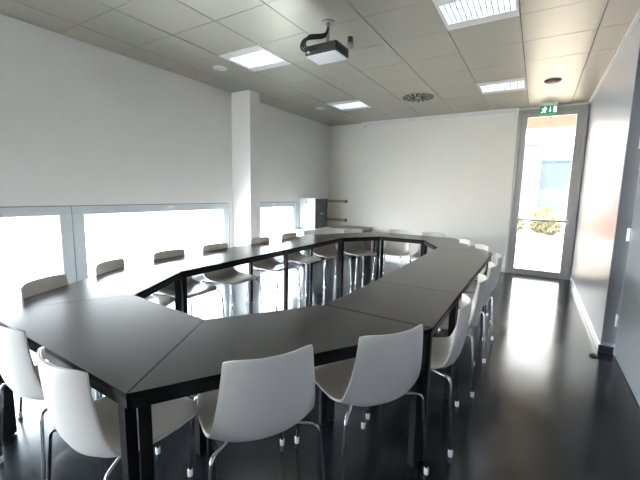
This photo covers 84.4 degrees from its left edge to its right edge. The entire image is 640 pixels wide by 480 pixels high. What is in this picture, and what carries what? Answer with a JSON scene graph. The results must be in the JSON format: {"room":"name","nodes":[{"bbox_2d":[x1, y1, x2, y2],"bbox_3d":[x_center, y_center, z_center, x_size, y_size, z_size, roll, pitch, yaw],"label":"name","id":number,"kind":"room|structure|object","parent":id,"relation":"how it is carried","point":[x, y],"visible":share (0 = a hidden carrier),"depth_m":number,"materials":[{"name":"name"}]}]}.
{"room":"conference room","nodes":[
{"label":"conference room","id":0,"kind":"room"},
{"bbox_2d":[0,14,329,295],"bbox_3d":[-2.517,-0.700,3.971,0.100,3.004,10.650,6,9,31],"label":"wall","id":1,"kind":"structure","parent":0,"point":[79,119],"depth_m":4.09,"materials":[{"name":"white paint"}]},
{"bbox_2d":[0,205,76,283],"bbox_3d":[-3.260,0.309,2.883,0.072,1.142,2.245,6,9,31],"label":"window","id":2,"kind":"structure","parent":1,"relation":"in","point":[64,219],"depth_m":3.70,"materials":[{"name":"metal"}]},
{"bbox_2d":[0,199,232,206],"bbox_3d":[-3.284,-0.271,2.676,0.016,0.065,7.170,6,9,31],"label":"trim","id":3,"kind":"structure","parent":1,"relation":"attached to","point":[3,202],"depth_m":3.94,"materials":[{"name":"white paint"}]},
{"bbox_2d":[72,203,229,280],"bbox_3d":[-2.076,0.079,4.788,0.095,1.142,2.265,6,9,31],"label":"window","id":4,"kind":"structure","parent":1,"relation":"in","point":[78,211],"depth_m":4.18,"materials":[{"name":"metal"}]},
{"bbox_2d":[261,201,296,260],"bbox_3d":[-0.913,-0.150,6.680,0.095,1.142,1.560,6,9,31],"label":"window","id":5,"kind":"structure","parent":1,"relation":"in","point":[293,205],"depth_m":7.00,"materials":[{"name":"metal"}]},
{"bbox_2d":[231,90,260,276],"bbox_3d":[-1.188,-0.852,5.690,0.395,2.904,0.240,6,9,31],"label":"wall column","id":6,"kind":"structure","parent":0,"point":[245,105],"depth_m":5.55,"materials":[{"name":"white paint"}]},
{"bbox_2d":[0,256,639,479],"bbox_3d":[-0.461,1.060,2.813,5.500,0.100,10.470,6,9,31],"label":"floor","id":7,"kind":"structure","parent":0,"point":[541,407],"depth_m":2.19,"materials":[{"name":"black tile"}]},
{"bbox_2d":[0,326,101,479],"bbox_3d":[-1.276,0.728,1.795,0.525,0.795,0.545,6,9,31],"label":"shell chair","id":8,"kind":"object","parent":7,"relation":"on","point":[18,370],"visible":0.35,"depth_m":1.51,"materials":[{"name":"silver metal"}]},
{"bbox_2d":[17,274,98,417],"bbox_3d":[-1.567,0.652,2.321,0.545,0.795,0.525,2,8,3],"label":"shell chair","id":9,"kind":"object","parent":7,"relation":"on","point":[37,286],"visible":0.09,"depth_m":2.29,"materials":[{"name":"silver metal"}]},
{"bbox_2d":[0,263,181,435],"bbox_3d":[-1.415,0.660,2.511,0.574,0.735,1.317,2,8,5],"label":"conference table","id":10,"kind":"object","parent":7,"relation":"on","point":[140,280],"visible":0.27,"depth_m":2.36,"materials":[{"name":"black laminate"}]},
{"bbox_2d":[0,295,206,479],"bbox_3d":[-1.035,0.764,1.783,1.342,0.735,0.628,6,9,31],"label":"conference table","id":11,"kind":"object","parent":7,"relation":"on","point":[117,341],"visible":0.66,"depth_m":1.55,"materials":[{"name":"black laminate"}]},
{"bbox_2d":[37,346,219,479],"bbox_3d":[-0.790,0.781,1.468,0.525,0.795,0.545,6,9,33],"label":"shell chair","id":12,"kind":"object","parent":7,"relation":"on","point":[90,427],"visible":0.73,"depth_m":1.21,"materials":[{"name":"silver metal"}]},
{"bbox_2d":[95,258,174,305],"bbox_3d":[-1.496,0.575,2.911,0.545,0.795,0.525,2,8,3],"label":"shell chair","id":13,"kind":"object","parent":7,"relation":"on","point":[109,265],"visible":0.18,"depth_m":2.97,"materials":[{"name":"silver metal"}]},
{"bbox_2d":[152,249,224,316],"bbox_3d":[-1.284,0.516,3.386,0.545,0.795,0.525,5,9,29],"label":"shell chair","id":14,"kind":"object","parent":7,"relation":"on","point":[195,288],"visible":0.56,"depth_m":3.44,"materials":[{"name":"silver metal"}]},
{"bbox_2d":[137,245,285,313],"bbox_3d":[-1.014,0.519,3.633,0.606,0.735,1.400,6,9,31],"label":"conference table","id":15,"kind":"object","parent":7,"relation":"on","point":[193,264],"visible":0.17,"depth_m":3.34,"materials":[{"name":"black laminate"}]},
{"bbox_2d":[197,243,262,317],"bbox_3d":[-0.988,0.458,3.866,0.545,0.795,0.525,6,9,32],"label":"shell chair","id":16,"kind":"object","parent":7,"relation":"on","point":[230,276],"visible":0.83,"depth_m":3.91,"materials":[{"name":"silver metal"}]},
{"bbox_2d":[187,345,324,479],"bbox_3d":[-0.294,0.779,1.554,0.525,0.795,0.545,-3,9,-27],"label":"shell chair","id":17,"kind":"object","parent":7,"relation":"on","point":[255,399],"visible":0.94,"depth_m":1.30,"materials":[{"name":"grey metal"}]},
{"bbox_2d":[245,236,300,308],"bbox_3d":[-0.598,0.381,4.501,0.545,0.795,0.525,6,9,32],"label":"shell chair","id":18,"kind":"object","parent":7,"relation":"on","point":[270,264],"visible":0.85,"depth_m":4.55,"materials":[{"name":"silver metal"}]},
{"bbox_2d":[127,305,431,479],"bbox_3d":[-0.174,0.789,1.725,1.305,0.735,0.579,-3,9,-27],"label":"conference table","id":19,"kind":"object","parent":7,"relation":"on","point":[194,367],"visible":0.85,"depth_m":1.54,"materials":[{"name":"black laminate"}]},
{"bbox_2d":[248,235,341,309],"bbox_3d":[-0.292,0.378,4.798,0.605,0.735,1.345,6,9,31],"label":"conference table","id":20,"kind":"object","parent":7,"relation":"on","point":[306,242],"visible":0.77,"depth_m":4.50,"materials":[{"name":"black laminate"}]},
{"bbox_2d":[277,232,325,295],"bbox_3d":[-0.270,0.317,5.035,0.545,0.795,0.525,6,9,32],"label":"shell chair","id":21,"kind":"object","parent":7,"relation":"on","point":[297,257],"visible":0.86,"depth_m":5.09,"materials":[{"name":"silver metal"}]},
{"bbox_2d":[284,227,330,263],"bbox_3d":[-0.236,0.082,7.318,0.478,0.660,1.040,6,9,31],"label":"base cabinet","id":22,"kind":"object","parent":7,"relation":"on","point":[291,230],"visible":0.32,"depth_m":6.91,"materials":[{"name":"white paint"}]},
{"bbox_2d":[284,227,330,231],"bbox_3d":[-0.237,-0.234,7.280,0.463,0.025,1.040,6,9,31],"label":"countertop","id":23,"kind":"structure","parent":22,"relation":"on","point":[291,229],"depth_m":6.98,"materials":[{"name":"white paint"}]},
{"bbox_2d":[299,198,326,228],"bbox_3d":[-0.125,-0.574,7.451,0.405,0.610,0.495,6,9,31],"label":"storage cabinet","id":24,"kind":"object","parent":23,"relation":"on","point":[313,211],"visible":1,"depth_m":7.27,"materials":[{"name":"white paint"}]},
{"bbox_2d":[313,230,351,287],"bbox_3d":[0.151,0.268,5.466,0.525,0.795,0.545,-3,9,-28],"label":"shell chair","id":25,"kind":"object","parent":7,"relation":"on","point":[328,251],"visible":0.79,"depth_m":5.61,"materials":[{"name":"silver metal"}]},
{"bbox_2d":[309,232,380,285],"bbox_3d":[0.524,0.289,5.590,1.315,0.735,0.579,-3,9,-29],"label":"conference table","id":26,"kind":"object","parent":7,"relation":"on","point":[364,236],"visible":0.64,"depth_m":5.47,"materials":[{"name":"black laminate"}]},
{"bbox_2d":[327,224,371,258],"bbox_3d":[0.548,0.021,7.912,1.120,0.655,0.485,6,9,31],"label":"sideboard","id":27,"kind":"object","parent":7,"relation":"on","point":[336,229],"visible":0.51,"depth_m":7.71,"materials":[{"name":"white wood"}]},
{"bbox_2d":[343,229,379,284],"bbox_3d":[0.637,0.248,5.685,0.525,0.795,0.545,-3,9,-28],"label":"shell chair","id":28,"kind":"object","parent":7,"relation":"on","point":[355,248],"visible":0.77,"depth_m":5.83,"materials":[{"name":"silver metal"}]},
{"bbox_2d":[295,324,428,479],"bbox_3d":[0.211,0.757,1.796,0.525,0.795,0.545,-3,9,-27],"label":"shell chair","id":29,"kind":"object","parent":7,"relation":"on","point":[384,368],"visible":0.87,"depth_m":1.54,"materials":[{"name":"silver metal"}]},
{"bbox_2d":[372,229,410,279],"bbox_3d":[1.204,0.245,5.790,0.525,0.795,0.545,6,9,31],"label":"shell chair","id":30,"kind":"object","parent":7,"relation":"on","point":[392,248],"visible":0.81,"depth_m":5.93,"materials":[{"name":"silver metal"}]},
{"bbox_2d":[326,281,458,460],"bbox_3d":[0.473,0.732,2.247,0.615,0.735,0.735,6,9,31],"label":"conference table","id":31,"kind":"object","parent":7,"relation":"on","point":[429,308],"visible":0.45,"depth_m":2.11,"materials":[{"name":"black laminate"}]},
{"bbox_2d":[375,232,448,278],"bbox_3d":[1.360,0.307,5.573,1.292,0.735,0.595,6,9,31],"label":"conference table","id":32,"kind":"object","parent":7,"relation":"on","point":[418,239],"visible":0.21,"depth_m":5.44,"materials":[{"name":"black laminate"}]},
{"bbox_2d":[361,293,471,457],"bbox_3d":[0.602,0.717,2.152,0.545,0.795,0.525,5,8,25],"label":"shell chair","id":33,"kind":"object","parent":7,"relation":"on","point":[446,351],"visible":0.5,"depth_m":1.94,"materials":[{"name":"white plastic"},{"name":"chrome"},{"name":"clear plastic"}]},
{"bbox_2d":[409,232,444,262],"bbox_3d":[1.679,0.295,5.479,0.525,0.795,0.545,6,9,31],"label":"shell chair","id":34,"kind":"object","parent":7,"relation":"on","point":[435,234],"visible":0.27,"depth_m":5.66,"materials":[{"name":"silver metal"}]},
{"bbox_2d":[376,248,491,388],"bbox_3d":[1.190,0.591,3.414,0.615,0.735,2.040,6,9,31],"label":"conference table","id":35,"kind":"object","parent":7,"relation":"on","point":[440,269],"visible":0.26,"depth_m":3.03,"materials":[{"name":"black laminate"}]},
{"bbox_2d":[423,238,490,310],"bbox_3d":[1.745,0.417,4.800,0.540,0.735,1.347,1,8,3],"label":"conference table","id":36,"kind":"object","parent":7,"relation":"on","point":[451,243],"visible":0.24,"depth_m":4.69,"materials":[{"name":"black laminate"}]},
{"bbox_2d":[439,273,487,397],"bbox_3d":[0.956,0.649,2.713,0.545,0.795,0.525,4,8,24],"label":"shell chair","id":37,"kind":"object","parent":7,"relation":"on","point":[478,300],"visible":0.34,"depth_m":2.46,"materials":[{"name":"white plastic"},{"name":"chrome"},{"name":"clear plastic"}]},
{"bbox_2d":[459,239,470,245],"bbox_3d":[1.716,0.389,4.779,0.545,0.795,0.525,1,8,1],"label":"shell chair","id":38,"kind":"object","parent":7,"relation":"on","point":[465,241],"visible":0.05,"depth_m":4.79,"materials":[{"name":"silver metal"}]},
{"bbox_2d":[438,253,502,339],"bbox_3d":[1.573,0.531,3.690,0.545,0.795,0.525,5,8,24],"label":"shell chair","id":39,"kind":"object","parent":7,"relation":"on","point":[498,257],"visible":0.37,"depth_m":3.46,"materials":[{"name":"white plastic"},{"name":"chrome"},{"name":"clear plastic"}]},
{"bbox_2d":[459,262,496,362],"bbox_3d":[1.276,0.588,3.220,0.545,0.795,0.525,5,8,24],"label":"shell chair","id":40,"kind":"object","parent":7,"relation":"on","point":[491,272],"visible":0.41,"depth_m":2.96,"materials":[{"name":"white plastic"},{"name":"chrome"},{"name":"clear plastic"}]},
{"bbox_2d":[475,244,488,315],"bbox_3d":[1.729,0.452,4.307,0.545,0.795,0.525,1,8,1],"label":"shell chair","id":41,"kind":"object","parent":7,"relation":"on","point":[479,246],"visible":0.16,"depth_m":4.22,"materials":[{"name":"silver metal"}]},
{"bbox_2d":[589,352,597,356],"bbox_3d":[2.418,1.013,3.120,0.064,0.024,0.064,6,9,31],"label":"door stop","id":42,"kind":"object","parent":7,"relation":"on","point":[592,354],"visible":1,"depth_m":3.11,"materials":[{"name":"black plastic"}]},
{"bbox_2d":[0,0,639,125],"bbox_3d":[-0.354,-2.025,2.480,5.500,0.301,10.650,6,9,31],"label":"ceiling","id":43,"kind":"structure","parent":0,"point":[575,42],"depth_m":3.63,"materials":[{"name":"off-white acoustic ceiling tile"},{"name":"painted metal"}]},
{"bbox_2d":[213,65,226,70],"bbox_3d":[-1.247,-2.143,4.402,0.180,0.011,0.180,6,9,31],"label":"smoke detector","id":44,"kind":"object","parent":43,"relation":"in","point":[216,67],"visible":1,"depth_m":4.39,"materials":[{"name":"grey plastic"}]},
{"bbox_2d":[219,45,291,71],"bbox_3d":[-0.743,-2.109,4.096,0.592,0.036,0.592,6,9,31],"label":"recessed light","id":45,"kind":"object","parent":43,"relation":"in","point":[253,58],"visible":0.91,"depth_m":4.08,"materials":[{"name":"white plastic"}]},
{"bbox_2d":[300,19,348,64],"bbox_3d":[0.046,-1.803,3.176,0.348,0.310,0.299,6,9,31],"label":"projector","id":46,"kind":"object","parent":43,"relation":"hanging from","point":[326,52],"visible":1,"depth_m":3.14,"materials":[{"name":"black plastic"}]},
{"bbox_2d":[338,46,346,54],"bbox_3d":[0.200,-1.683,3.116,0.002,0.042,0.154,6,9,31],"label":"projector","id":47,"kind":"object","parent":46,"relation":"attached to","point":[342,50],"depth_m":3.12,"materials":[{"name":"black plastic"}]},
{"bbox_2d":[326,99,371,110],"bbox_3d":[0.518,-2.357,6.147,0.592,0.036,0.592,6,9,31],"label":"recessed light","id":48,"kind":"object","parent":43,"relation":"in","point":[350,104],"visible":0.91,"depth_m":6.15,"materials":[{"name":"white plastic"}]},
{"bbox_2d":[346,36,353,49],"bbox_3d":[0.297,-1.946,3.476,0.072,0.135,0.072,6,9,31],"label":"sensor","id":49,"kind":"object","parent":43,"relation":"hanging from","point":[350,45],"visible":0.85,"depth_m":3.45,"materials":[{"name":"black plastic"}]},
{"bbox_2d":[402,93,433,101],"bbox_3d":[1.538,-2.245,5.533,0.490,0.032,0.490,6,9,31],"label":"ceiling vent","id":50,"kind":"object","parent":43,"relation":"in","point":[413,97],"visible":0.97,"depth_m":5.51,"materials":[{"name":"metal"}]},
{"bbox_2d":[432,0,519,30],"bbox_3d":[1.284,-1.907,2.874,0.582,0.036,0.592,6,9,31],"label":"recessed light","id":51,"kind":"object","parent":43,"relation":"in","point":[455,14],"visible":1,"depth_m":2.94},
{"bbox_2d":[477,77,526,94],"bbox_3d":[2.545,-2.155,4.925,0.582,0.036,0.592,6,9,31],"label":"recessed light","id":52,"kind":"object","parent":43,"relation":"in","point":[517,84],"visible":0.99,"depth_m":4.92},
{"bbox_2d":[539,101,558,113],"bbox_3d":[3.711,-2.139,5.721,0.250,0.172,0.060,6,9,31],"label":"exit sign","id":53,"kind":"object","parent":43,"relation":"hanging from","point":[549,107],"visible":1,"depth_m":5.71,"materials":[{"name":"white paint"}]},
{"bbox_2d":[544,78,561,83],"bbox_3d":[3.057,-2.079,4.631,0.200,0.040,0.200,6,9,31],"label":"smoke detector","id":54,"kind":"object","parent":43,"relation":"attached to","point":[553,80],"visible":1,"depth_m":4.58,"materials":[{"name":"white plastic"}]},
{"bbox_2d":[328,101,589,279],"bbox_3d":[2.351,-1.026,7.134,5.500,3.004,0.250,6,9,31],"label":"wall","id":55,"kind":"structure","parent":0,"point":[453,178],"depth_m":7.05,"materials":[{"name":"beige paint"}]},
{"bbox_2d":[327,218,346,221],"bbox_3d":[0.390,-0.475,8.223,0.505,0.072,0.060,6,9,31],"label":"wall rail","id":56,"kind":"object","parent":55,"relation":"attached to","point":[330,219],"visible":0.95,"depth_m":8.20,"materials":[{"name":"brown wood"}]},
{"bbox_2d":[327,199,346,202],"bbox_3d":[0.398,-0.901,8.166,0.505,0.072,0.060,6,9,31],"label":"wall rail","id":57,"kind":"object","parent":55,"relation":"attached to","point":[328,200],"visible":1,"depth_m":8.13,"materials":[{"name":"brown wood"}]},
{"bbox_2d":[371,254,503,271],"bbox_3d":[1.788,0.395,7.503,3.800,0.070,0.022,6,9,31],"label":"baseboard","id":58,"kind":"structure","parent":55,"relation":"attached to","point":[386,256],"depth_m":7.55,"materials":[{"name":"metal"}]},
{"bbox_2d":[362,107,518,126],"bbox_3d":[2.189,-2.363,6.858,2.932,0.099,0.118,6,9,31],"label":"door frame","id":59,"kind":"structure","parent":55,"relation":"attached to","point":[507,111],"depth_m":6.69,"materials":[{"name":"white paint"}]},
{"bbox_2d":[504,104,589,279],"bbox_3d":[3.846,-0.785,6.061,0.984,2.868,0.180,6,9,31],"label":"door","id":60,"kind":"structure","parent":55,"relation":"in","point":[582,111],"depth_m":6.00,"materials":[{"name":"metal"}]},
{"bbox_2d":[519,102,590,109],"bbox_3d":[3.708,-2.247,5.990,1.424,0.050,0.045,6,9,31],"label":"trim","id":61,"kind":"structure","parent":55,"relation":"attached to","point":[581,103],"depth_m":5.79,"materials":[{"name":"grey metal"}]},
{"bbox_2d":[527,114,576,128],"bbox_3d":[5.379,-2.501,6.663,5.100,0.230,2.390,6,9,31],"label":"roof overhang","id":62,"kind":"structure","parent":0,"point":[565,120],"depth_m":7.49,"materials":[{"name":"beige paint"}]},
{"bbox_2d":[571,18,639,354],"bbox_3d":[1.775,-0.273,1.389,0.346,3.004,10.260,6,9,31],"label":"wall","id":63,"kind":"structure","parent":0,"point":[611,106],"depth_m":3.75,"materials":[{"name":"white paint"}]},
{"bbox_2d":[570,276,600,350],"bbox_3d":[3.384,0.812,4.579,0.024,0.075,3.260,6,9,31],"label":"baseboard","id":64,"kind":"structure","parent":63,"relation":"attached to","point":[589,324],"depth_m":3.96,"materials":[{"name":"metal"}]},
{"bbox_2d":[598,345,613,354],"bbox_3d":[2.569,0.986,3.171,0.110,0.070,0.012,6,9,31],"label":"baseboard reveal","id":65,"kind":"structure","parent":63,"relation":"attached to","point":[601,348],"depth_m":3.17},
{"bbox_2d":[589,8,639,102],"bbox_3d":[3.449,-2.027,4.231,0.040,0.032,3.320,6,9,31],"label":"trim","id":66,"kind":"structure","parent":63,"relation":"attached to","point":[637,16],"depth_m":3.60,"materials":[{"name":"white paint"}]},
{"bbox_2d":[601,49,639,343],"bbox_3d":[2.466,-0.458,2.500,0.342,2.904,1.000,6,9,31],"label":"trim","id":67,"kind":"structure","parent":63,"relation":"attached to","point":[632,159],"depth_m":3.01,"materials":[{"name":"grey metal"}]},
{"bbox_2d":[614,141,639,405],"bbox_3d":[2.381,-0.064,2.592,0.106,2.284,0.956,6,9,31],"label":"door","id":68,"kind":"structure","parent":63,"relation":"in","point":[627,346],"depth_m":2.79,"materials":[{"name":"grey laminate"}]},
{"label":"outside","id":69,"kind":"structure","parent":0,"visible":0},
{"bbox_2d":[0,204,565,305],"bbox_3d":[2.800,-2.849,33.337,110.000,0.050,120.000,6,9,31],"label":"pavement","id":70,"kind":"structure","parent":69,"point":[29,250],"depth_m":10.90,"materials":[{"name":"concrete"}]},
{"bbox_2d":[0,272,95,296],"bbox_3d":[-4.320,0.701,5.101,0.200,0.080,20.000,6,9,31],"label":"kerb","id":71,"kind":"object","parent":70,"relation":"on","point":[15,289],"visible":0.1,"depth_m":4.96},
{"bbox_2d":[517,218,526,231],"bbox_3d":[8.167,-0.711,15.178,1.264,0.791,0.859,6,9,31],"label":"shrub","id":72,"kind":"object","parent":70,"relation":"on","point":[521,224],"visible":0.27,"depth_m":14.88,"materials":[{"name":"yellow plant"}]},
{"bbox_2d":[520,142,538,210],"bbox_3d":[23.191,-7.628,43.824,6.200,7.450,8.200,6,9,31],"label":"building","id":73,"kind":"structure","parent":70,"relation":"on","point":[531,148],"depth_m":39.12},
{"bbox_2d":[519,189,567,223],"bbox_3d":[11.546,-1.889,19.815,9.000,1.950,0.040,6,9,31],"label":"metal fence","id":74,"kind":"object","parent":70,"relation":"on","point":[533,192],"visible":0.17,"depth_m":19.29,"materials":[{"name":"white metal"}]},
{"bbox_2d":[531,206,558,230],"bbox_3d":[9.779,-0.892,15.345,1.084,1.172,0.900,6,9,31],"label":"shrub","id":75,"kind":"object","parent":70,"relation":"on","point":[536,214],"visible":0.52,"depth_m":15.22,"materials":[{"name":"yellow plant"}]},
{"bbox_2d":[529,218,563,234],"bbox_3d":[9.124,-0.534,14.289,1.235,0.761,0.910,6,9,31],"label":"shrub","id":76,"kind":"object","parent":70,"relation":"on","point":[536,226],"visible":0.91,"depth_m":14.09,"materials":[{"name":"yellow plant"}]},
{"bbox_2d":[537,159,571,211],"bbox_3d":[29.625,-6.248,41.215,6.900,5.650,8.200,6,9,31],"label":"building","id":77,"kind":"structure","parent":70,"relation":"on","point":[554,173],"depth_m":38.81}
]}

